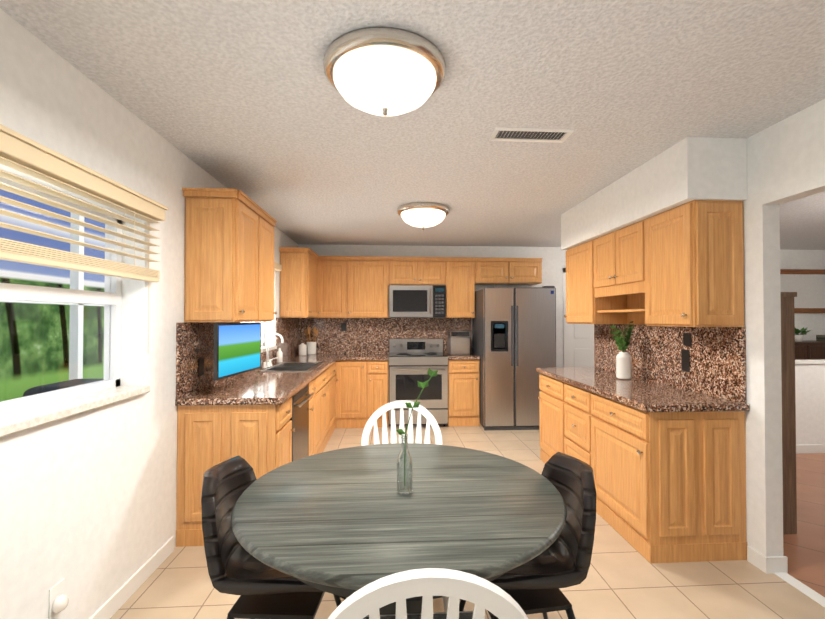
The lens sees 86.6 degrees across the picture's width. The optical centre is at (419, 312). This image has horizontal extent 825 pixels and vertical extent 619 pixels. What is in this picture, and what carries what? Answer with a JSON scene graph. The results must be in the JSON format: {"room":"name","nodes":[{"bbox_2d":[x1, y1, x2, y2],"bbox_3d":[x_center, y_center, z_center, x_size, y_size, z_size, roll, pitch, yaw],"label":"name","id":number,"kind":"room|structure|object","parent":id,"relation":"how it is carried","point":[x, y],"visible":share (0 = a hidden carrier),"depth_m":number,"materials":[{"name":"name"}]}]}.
{"room":"kitchen","nodes":[
{"label":"kitchen","id":0,"kind":"room"},
{"bbox_2d":[0,9,297,618],"bbox_3d":[-1.552,0.202,2.120,0.200,2.430,8.400,0,-1,-4],"label":"wall","id":1,"kind":"structure","parent":0,"point":[88,506],"depth_m":1.99,"materials":[{"name":"paint"}]},
{"bbox_2d":[48,579,68,618],"bbox_3d":[-1.407,1.121,1.716,0.040,0.116,0.074,0,-1,-4],"label":"electrical outlet","id":2,"kind":"object","parent":1,"relation":"attached to","point":[58,600],"visible":1,"depth_m":1.70,"materials":[{"name":"white paint"}]},
{"bbox_2d":[0,177,121,414],"bbox_3d":[-1.544,-0.075,1.248,0.065,0.900,2.150,0,-1,-4],"label":"dining room window","id":3,"kind":"structure","parent":1,"relation":"in","point":[106,298],"depth_m":1.99,"materials":[{"name":"white plastic"}]},
{"bbox_2d":[0,124,168,337],"bbox_3d":[-1.354,-0.195,1.271,0.083,0.800,2.270,0,-1,-4],"label":"window blind","id":4,"kind":"object","parent":3,"relation":"attached to","point":[25,155],"visible":0.98,"depth_m":1.72,"materials":[{"name":"beige wood"}]},
{"bbox_2d":[0,385,149,436],"bbox_3d":[-1.438,0.388,1.248,0.154,0.034,2.148,0,-1,-4],"label":"window sill","id":5,"kind":"structure","parent":1,"relation":"attached to","point":[14,422],"depth_m":1.76,"materials":[{"name":"stone"}]},
{"bbox_2d":[89,536,173,618],"bbox_3d":[-1.335,1.351,0.372,0.012,0.085,4.515,0,-1,-4],"label":"baseboard","id":6,"kind":"structure","parent":1,"relation":"attached to","point":[120,596],"depth_m":2.21,"materials":[{"name":"white paint"}]},
{"bbox_2d":[182,188,276,321],"bbox_3d":[-1.347,-0.356,3.206,0.376,0.845,0.914,0,-1,-4],"label":"upper cabinet","id":7,"kind":"object","parent":1,"relation":"attached to","point":[229,257],"visible":1,"depth_m":2.78,"materials":[{"name":"brown wood"}]},
{"bbox_2d":[213,322,260,379],"bbox_3d":[-1.239,0.241,3.012,0.093,0.355,0.659,0,-1,-4],"label":"tv","id":8,"kind":"object","parent":7,"relation":"attached to","point":[237,348],"visible":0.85,"depth_m":2.93,"materials":[{"name":"black plastic"}]},
{"bbox_2d":[261,322,263,345],"bbox_3d":[-1.743,-0.069,4.316,0.060,0.870,1.240,0,-1,-4],"label":"kitchen window","id":9,"kind":"structure","parent":1,"relation":"in","point":[262,333],"depth_m":4.89,"materials":[{"name":"white"}]},
{"bbox_2d":[261,346,276,352],"bbox_3d":[-1.643,0.379,4.317,0.139,0.034,1.238,0,-1,-4],"label":"window sill","id":10,"kind":"structure","parent":1,"relation":"attached to","point":[263,348],"depth_m":4.68,"materials":[{"name":"stone"}]},
{"bbox_2d":[274,262,281,270],"bbox_3d":[-1.623,-0.264,4.327,0.178,0.580,1.320,0,-1,-4],"label":"window blind","id":11,"kind":"object","parent":1,"relation":"attached to","point":[277,267],"visible":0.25,"depth_m":4.83,"materials":[{"name":"beige"}]},
{"bbox_2d":[279,247,318,317],"bbox_3d":[-1.499,-0.348,5.475,0.330,0.820,0.699,0,-1,-4],"label":"upper cabinet","id":12,"kind":"object","parent":1,"relation":"attached to","point":[313,284],"depth_m":5.13,"materials":[{"name":"brown wood"}]},
{"bbox_2d":[0,0,824,249],"bbox_3d":[2.898,-1.050,2.423,9.120,0.080,8.400,0,-1,-4],"label":"ceiling","id":13,"kind":"structure","parent":0,"point":[246,97],"depth_m":2.04,"materials":[{"name":"white paint"}]},
{"bbox_2d":[323,27,445,115],"bbox_3d":[-0.143,-0.915,1.805,0.500,0.206,0.500,0,-1,-4],"label":"ceiling lamp","id":14,"kind":"object","parent":13,"relation":"attached to","point":[385,71],"visible":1,"depth_m":1.66,"materials":[{"name":"white glass"}]},
{"bbox_2d":[397,202,449,229],"bbox_3d":[0.032,-0.883,4.151,0.500,0.206,0.500,0,-1,-4],"label":"ceiling lamp","id":15,"kind":"object","parent":13,"relation":"attached to","point":[422,215],"visible":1,"depth_m":4.00,"materials":[{"name":"white glass"}]},
{"bbox_2d":[489,127,573,142],"bbox_3d":[0.625,-1.003,2.477,0.440,0.011,0.160,0,-1,-4],"label":"ceiling vent","id":16,"kind":"object","parent":13,"relation":"in","point":[531,134],"visible":1,"depth_m":2.47,"materials":[{"name":"metal"}]},
{"bbox_2d":[561,137,746,249],"bbox_3d":[1.649,-0.818,3.452,0.358,0.354,1.880,0,-1,-4],"label":"soffit","id":17,"kind":"structure","parent":13,"relation":"attached to","point":[685,170],"depth_m":2.71,"materials":[{"name":"paint"}]},
{"bbox_2d":[110,424,824,618],"bbox_3d":[2.898,1.458,2.389,9.120,0.084,8.400,0,-1,-4],"label":"floor","id":18,"kind":"structure","parent":0,"point":[624,579],"depth_m":2.32,"materials":[{"name":"tile"}]},
{"bbox_2d":[176,396,294,546],"bbox_3d":[-1.194,0.997,2.878,0.609,0.860,0.392,0,-1,-4],"label":"base cabinet","id":19,"kind":"object","parent":18,"relation":"on","point":[208,436],"depth_m":2.69,"materials":[{"name":"brown wood"}]},
{"bbox_2d":[201,456,346,618],"bbox_3d":[-0.499,0.989,1.611,0.570,0.841,0.427,0,-1,2],"label":"leather chair","id":20,"kind":"object","parent":18,"relation":"on","point":[263,590],"visible":0.54,"depth_m":1.51,"materials":[{"name":"black leather"}]},
{"bbox_2d":[290,383,313,460],"bbox_3d":[-1.172,1.006,3.381,0.603,0.856,0.602,0,-1,-4],"label":"dishwasher","id":21,"kind":"object","parent":18,"relation":"on","point":[300,421],"visible":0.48,"depth_m":3.36,"materials":[{"name":"grey"}]},
{"bbox_2d":[309,378,315,455],"bbox_3d":[-1.256,1.010,3.837,0.609,0.860,0.310,0,-1,-4],"label":"base cabinet","id":22,"kind":"object","parent":18,"relation":"on","point":[312,385],"depth_m":3.89,"materials":[{"name":"brown wood"}]},
{"bbox_2d":[316,380,327,453],"bbox_3d":[-1.292,1.107,4.409,0.609,0.680,0.840,0,-1,-4],"label":"base cabinet","id":23,"kind":"object","parent":18,"relation":"on","point":[321,385],"depth_m":4.40,"materials":[{"name":"brown wood"}]},
{"bbox_2d":[316,362,335,440],"bbox_3d":[-1.342,1.028,5.182,0.609,0.860,0.707,0,-1,-4],"label":"base cabinet","id":24,"kind":"object","parent":18,"relation":"on","point":[329,374],"depth_m":5.11,"materials":[{"name":"brown wood"}]},
{"bbox_2d":[336,360,387,427],"bbox_3d":[-0.759,1.037,5.860,0.678,0.860,0.608,0,-1,-4],"label":"base cabinet","id":25,"kind":"object","parent":18,"relation":"on","point":[347,394],"depth_m":5.56,"materials":[{"name":"brown wood"}]},
{"bbox_2d":[175,318,471,405],"bbox_3d":[-0.374,0.319,4.462,2.446,0.539,3.468,0,-1,-4],"label":"countertop","id":26,"kind":"structure","parent":25,"relation":"on","point":[363,338],"depth_m":4.83,"materials":[{"name":"stone"}]},
{"bbox_2d":[198,358,203,376],"bbox_3d":[-1.480,0.368,2.964,0.006,0.120,0.080,0,-1,-4],"label":"outlet","id":27,"kind":"object","parent":26,"relation":"attached to","point":[200,366],"visible":1,"depth_m":2.95,"materials":[{"name":"black plastic"}]},
{"bbox_2d":[262,333,283,367],"bbox_3d":[-1.468,0.374,4.408,0.189,0.345,0.244,0,-1,-4],"label":"sink faucet","id":28,"kind":"object","parent":26,"relation":"on","point":[267,363],"visible":1,"depth_m":4.40,"materials":[{"name":"white paint"}]},
{"bbox_2d":[277,348,282,362],"bbox_3d":[-1.552,0.472,4.842,0.064,0.160,0.064,0,-1,-4],"label":"soap bottle","id":29,"kind":"object","parent":26,"relation":"on","point":[280,356],"visible":0.94,"depth_m":4.82,"materials":[{"name":"white plastic"}]},
{"bbox_2d":[260,362,323,371],"bbox_3d":[-1.264,0.630,4.418,0.456,0.180,0.796,0,-1,-4],"label":"double sink","id":30,"kind":"object","parent":26,"relation":"in","point":[296,367],"visible":0.42,"depth_m":4.41,"materials":[{"name":"silver metal"}]},
{"bbox_2d":[299,343,306,355],"bbox_3d":[-1.560,0.484,5.824,0.104,0.162,0.104,0,-1,-4],"label":"canister","id":31,"kind":"object","parent":26,"relation":"on","point":[302,349],"visible":1,"depth_m":5.78,"materials":[{"name":"white ceramic"}]},
{"bbox_2d":[304,327,317,354],"bbox_3d":[-1.479,0.380,5.968,0.184,0.374,0.172,0,-1,-4],"label":"utensil crock","id":32,"kind":"object","parent":26,"relation":"on","point":[311,348],"visible":0.98,"depth_m":5.92,"materials":[{"name":"white ceramic"}]},
{"bbox_2d":[341,323,345,330],"bbox_3d":[-1.069,0.200,6.133,0.074,0.116,0.006,0,-1,-4],"label":"electrical outlet","id":33,"kind":"object","parent":26,"relation":"attached to","point":[343,326],"visible":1,"depth_m":6.13,"materials":[{"name":"black plastic"}]},
{"bbox_2d":[231,443,566,614],"bbox_3d":[-0.069,1.030,1.628,1.170,0.760,1.170,0,-1,-4],"label":"dining table","id":34,"kind":"object","parent":18,"relation":"on","point":[346,522],"visible":0.85,"depth_m":1.40,"materials":[{"name":"grey wood"}]},
{"bbox_2d":[396,368,437,493],"bbox_3d":[-0.009,0.427,1.600,0.156,0.443,0.066,0,-1,-4],"label":"bottle vase","id":35,"kind":"object","parent":34,"relation":"on","point":[431,373],"visible":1,"depth_m":1.59,"materials":[{"name":"clear glass"}]},
{"bbox_2d":[361,401,448,611],"bbox_3d":[-0.088,0.956,2.239,0.448,0.928,0.500,0,-1,-4],"label":"chair","id":36,"kind":"object","parent":18,"relation":"on","point":[391,406],"visible":0.25,"depth_m":2.44,"materials":[{"name":"white wood"}]},
{"bbox_2d":[389,339,447,425],"bbox_3d":[-0.034,0.914,5.844,0.756,1.105,0.693,0,-1,-4],"label":"range","id":37,"kind":"object","parent":18,"relation":"on","point":[412,362],"visible":0.94,"depth_m":5.56,"materials":[{"name":"grey metal"}]},
{"bbox_2d":[328,568,527,618],"bbox_3d":[0.000,0.940,1.033,0.448,0.928,0.500,0,-1,-4],"label":"chair","id":38,"kind":"object","parent":18,"relation":"on","point":[427,584],"visible":1,"depth_m":0.80,"materials":[{"name":"white wood"}]},
{"bbox_2d":[448,360,479,426],"bbox_3d":[0.550,1.038,5.929,0.411,0.860,0.639,0,-1,-4],"label":"base cabinet","id":39,"kind":"object","parent":18,"relation":"on","point":[463,392],"visible":0.96,"depth_m":5.64,"materials":[{"name":"brown wood"}]},
{"bbox_2d":[445,353,479,359],"bbox_3d":[0.551,0.587,5.926,0.411,0.041,0.615,0,-1,-4],"label":"countertop","id":40,"kind":"structure","parent":39,"relation":"on","point":[471,356],"depth_m":5.63,"materials":[{"name":"stone"}]},
{"bbox_2d":[447,330,469,354],"bbox_3d":[0.531,0.406,6.028,0.270,0.324,0.342,0,-1,-4],"label":"ice maker","id":41,"kind":"object","parent":40,"relation":"on","point":[458,342],"visible":0.98,"depth_m":5.86,"materials":[{"name":"silver metal"}]},
{"bbox_2d":[472,286,555,430],"bbox_3d":[1.228,0.567,5.857,0.914,1.800,0.829,0,-1,-4],"label":"refrigerator","id":42,"kind":"object","parent":18,"relation":"on","point":[513,338],"visible":0.79,"depth_m":5.45,"materials":[{"name":"grey metal"}]},
{"bbox_2d":[459,452,595,618],"bbox_3d":[0.363,0.990,1.636,0.570,0.841,0.427,0,-1,-10],"label":"leather chair","id":43,"kind":"object","parent":18,"relation":"on","point":[535,584],"visible":0.56,"depth_m":1.55,"materials":[{"name":"black leather"}]},
{"bbox_2d":[537,374,560,462],"bbox_3d":[1.492,1.012,4.039,0.590,0.860,0.620,0,-1,-4],"label":"base cabinet","id":44,"kind":"object","parent":18,"relation":"on","point":[549,397],"depth_m":4.04,"materials":[{"name":"brown wood"}]},
{"bbox_2d":[536,324,748,411],"bbox_3d":[1.520,0.335,3.428,0.613,0.479,1.892,0,-1,-4],"label":"countertop","id":45,"kind":"structure","parent":44,"relation":"on","point":[713,379],"depth_m":2.97,"materials":[{"name":"stone"}]},
{"bbox_2d":[610,321,634,379],"bbox_3d":[1.627,0.300,3.563,0.222,0.470,0.238,0,-1,-4],"label":"vase","id":46,"kind":"object","parent":45,"relation":"on","point":[623,364],"visible":1,"depth_m":3.51,"materials":[{"name":"white ceramic"}]},
{"bbox_2d":[681,349,689,371],"bbox_3d":[1.831,0.329,3.017,0.006,0.150,0.080,0,-1,-4],"label":"outlet","id":47,"kind":"object","parent":45,"relation":"attached to","point":[685,355],"depth_m":3.01,"materials":[{"name":"black plastic"}]},
{"bbox_2d":[683,333,691,345],"bbox_3d":[1.832,0.183,2.999,0.006,0.090,0.080,0,-1,-4],"label":"outlet","id":48,"kind":"object","parent":45,"relation":"attached to","point":[687,340],"depth_m":2.99,"materials":[{"name":"black plastic"}]},
{"bbox_2d":[561,381,588,464],"bbox_3d":[1.528,1.005,3.480,0.590,0.860,0.500,0,-1,-4],"label":"base cabinet","id":49,"kind":"object","parent":18,"relation":"on","point":[574,399],"depth_m":3.48,"materials":[{"name":"brown wood"}]},
{"bbox_2d":[589,391,746,562],"bbox_3d":[1.567,0.997,2.865,0.590,0.860,0.732,0,-1,-4],"label":"base cabinet","id":50,"kind":"object","parent":18,"relation":"on","point":[670,487],"depth_m":2.51,"materials":[{"name":"brown wood"}]},
{"bbox_2d":[781,292,796,534],"bbox_3d":[2.180,0.652,3.246,0.466,1.560,0.880,0,-1,-4],"label":"bookcase","id":51,"kind":"object","parent":18,"relation":"on","point":[788,415],"visible":0.15,"depth_m":2.83,"materials":[{"name":"brown wood"}]},
{"bbox_2d":[795,340,824,359],"bbox_3d":[5.364,0.943,6.290,1.640,1.060,0.505,0,-1,-4],"label":"dresser","id":52,"kind":"object","parent":18,"relation":"on","point":[810,350],"visible":0.04,"depth_m":6.08,"materials":[{"name":"brown wood"}]},
{"bbox_2d":[795,327,810,341],"bbox_3d":[5.312,0.285,6.280,0.558,0.252,0.335,0,-1,-4],"label":"potted plant","id":53,"kind":"object","parent":52,"relation":"on","point":[798,337],"visible":0.27,"depth_m":6.25,"materials":[{"name":"white ceramic"}]},
{"bbox_2d":[816,335,824,341],"bbox_3d":[5.830,0.364,6.220,0.260,0.094,0.160,0,-1,-4],"label":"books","id":54,"kind":"object","parent":52,"relation":"on","point":[820,338],"visible":0.92,"depth_m":6.23,"materials":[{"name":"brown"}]},
{"bbox_2d":[298,244,824,367],"bbox_3d":[2.735,0.260,6.504,8.920,2.430,0.200,0,-1,-4],"label":"wall","id":55,"kind":"structure","parent":0,"point":[553,262],"depth_m":6.35,"materials":[{"name":"paint"}]},
{"bbox_2d":[319,256,346,317],"bbox_3d":[-1.187,-0.342,5.992,0.400,0.820,0.330,0,-1,-4],"label":"upper cabinet","id":56,"kind":"object","parent":55,"relation":"attached to","point":[332,269],"depth_m":5.83,"materials":[{"name":"brown wood"}]},
{"bbox_2d":[347,256,390,317],"bbox_3d":[-0.709,-0.341,6.022,0.557,0.820,0.330,0,-1,-4],"label":"upper cabinet","id":57,"kind":"object","parent":55,"relation":"attached to","point":[368,277],"depth_m":5.86,"materials":[{"name":"brown wood"}]},
{"bbox_2d":[391,257,446,286],"bbox_3d":[-0.047,-0.561,6.068,0.770,0.380,0.330,0,-1,-4],"label":"upper cabinet","id":58,"kind":"object","parent":55,"relation":"attached to","point":[404,270],"depth_m":5.91,"materials":[{"name":"brown wood"}]},
{"bbox_2d":[389,285,445,317],"bbox_3d":[-0.042,-0.151,5.981,0.760,0.434,0.451,0,-1,-4],"label":"microwave","id":59,"kind":"object","parent":58,"relation":"attached to","point":[417,301],"visible":1,"depth_m":5.80,"materials":[{"name":"grey metal"}]},
{"bbox_2d":[445,257,474,317],"bbox_3d":[0.539,-0.340,6.103,0.405,0.820,0.330,0,-1,-4],"label":"upper cabinet","id":60,"kind":"object","parent":55,"relation":"attached to","point":[460,289],"depth_m":5.94,"materials":[{"name":"brown wood"}]},
{"bbox_2d":[475,257,542,284],"bbox_3d":[1.206,-0.577,6.149,0.931,0.345,0.330,0,-1,-4],"label":"upper cabinet","id":61,"kind":"object","parent":55,"relation":"attached to","point":[488,271],"depth_m":5.99,"materials":[{"name":"brown wood"}]},
{"bbox_2d":[563,268,593,367],"bbox_3d":[2.560,0.409,6.418,0.960,2.130,0.085,0,-1,-4],"label":"door","id":62,"kind":"structure","parent":55,"relation":"attached to","point":[578,345],"depth_m":6.40,"materials":[{"name":"white paint"}]},
{"bbox_2d":[780,269,824,312],"bbox_3d":[5.532,-0.324,6.568,1.430,0.660,0.038,0,-1,-4],"label":"mirror","id":63,"kind":"object","parent":55,"relation":"attached to","point":[807,286],"visible":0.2,"depth_m":6.58,"materials":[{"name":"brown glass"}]},
{"bbox_2d":[635,99,824,556],"bbox_3d":[2.013,0.192,1.372,0.100,2.430,6.050,0,-1,-4],"label":"wall","id":64,"kind":"structure","parent":0,"point":[786,160],"depth_m":2.42,"materials":[{"name":"paint"}]},
{"bbox_2d":[564,240,631,323],"bbox_3d":[1.626,-0.265,4.074,0.319,0.735,0.600,0,-1,-4],"label":"upper cabinet","id":65,"kind":"object","parent":64,"relation":"attached to","point":[583,306],"depth_m":3.87,"materials":[{"name":"brown wood"}]},
{"bbox_2d":[592,220,643,291],"bbox_3d":[1.670,-0.424,3.398,0.319,0.436,0.760,0,-1,-4],"label":"upper cabinet","id":66,"kind":"object","parent":64,"relation":"attached to","point":[618,255],"depth_m":3.33,"materials":[{"name":"brown wood"}]},
{"bbox_2d":[640,200,743,326],"bbox_3d":[1.710,-0.283,2.771,0.319,0.735,0.492,0,-1,-4],"label":"upper cabinet","id":67,"kind":"object","parent":64,"relation":"attached to","point":[682,265],"depth_m":2.54,"materials":[{"name":"brown wood"}]},
{"bbox_2d":[795,359,824,444],"bbox_3d":[5.477,0.976,4.686,3.680,0.950,0.160,0,-1,-4],"label":"wall","id":68,"kind":"structure","parent":0,"point":[810,397],"depth_m":4.53,"materials":[{"name":"paint"}]},
{"bbox_2d":[796,444,824,453],"bbox_3d":[5.491,1.408,4.615,3.660,0.085,0.012,0,-1,-4],"label":"baseboard","id":69,"kind":"structure","parent":68,"relation":"attached to","point":[820,448],"depth_m":4.52,"materials":[{"name":"white paint"}]},
{"label":"outside","id":70,"kind":"structure","parent":0,"visible":0},
{"bbox_2d":[0,213,103,379],"bbox_3d":[-3.196,0.067,2.117,0.080,3.300,13.000,0,-1,-4],"label":"posts","id":71,"kind":"object","parent":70,"point":[76,317],"depth_m":4.22,"materials":[{"name":"white paint"}]},
{"bbox_2d":[0,189,104,401],"bbox_3d":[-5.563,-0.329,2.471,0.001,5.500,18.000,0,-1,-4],"label":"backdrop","id":72,"kind":"structure","parent":70,"point":[48,345],"depth_m":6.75,"materials":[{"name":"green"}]},
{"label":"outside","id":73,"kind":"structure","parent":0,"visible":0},
{"bbox_2d":[23,379,103,396],"bbox_3d":[-2.857,1.007,3.629,0.450,0.860,0.600,0,-1,-4],"label":"grill","id":74,"kind":"object","parent":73,"point":[62,384],"depth_m":3.42,"materials":[{"name":"black metal"}]}
]}

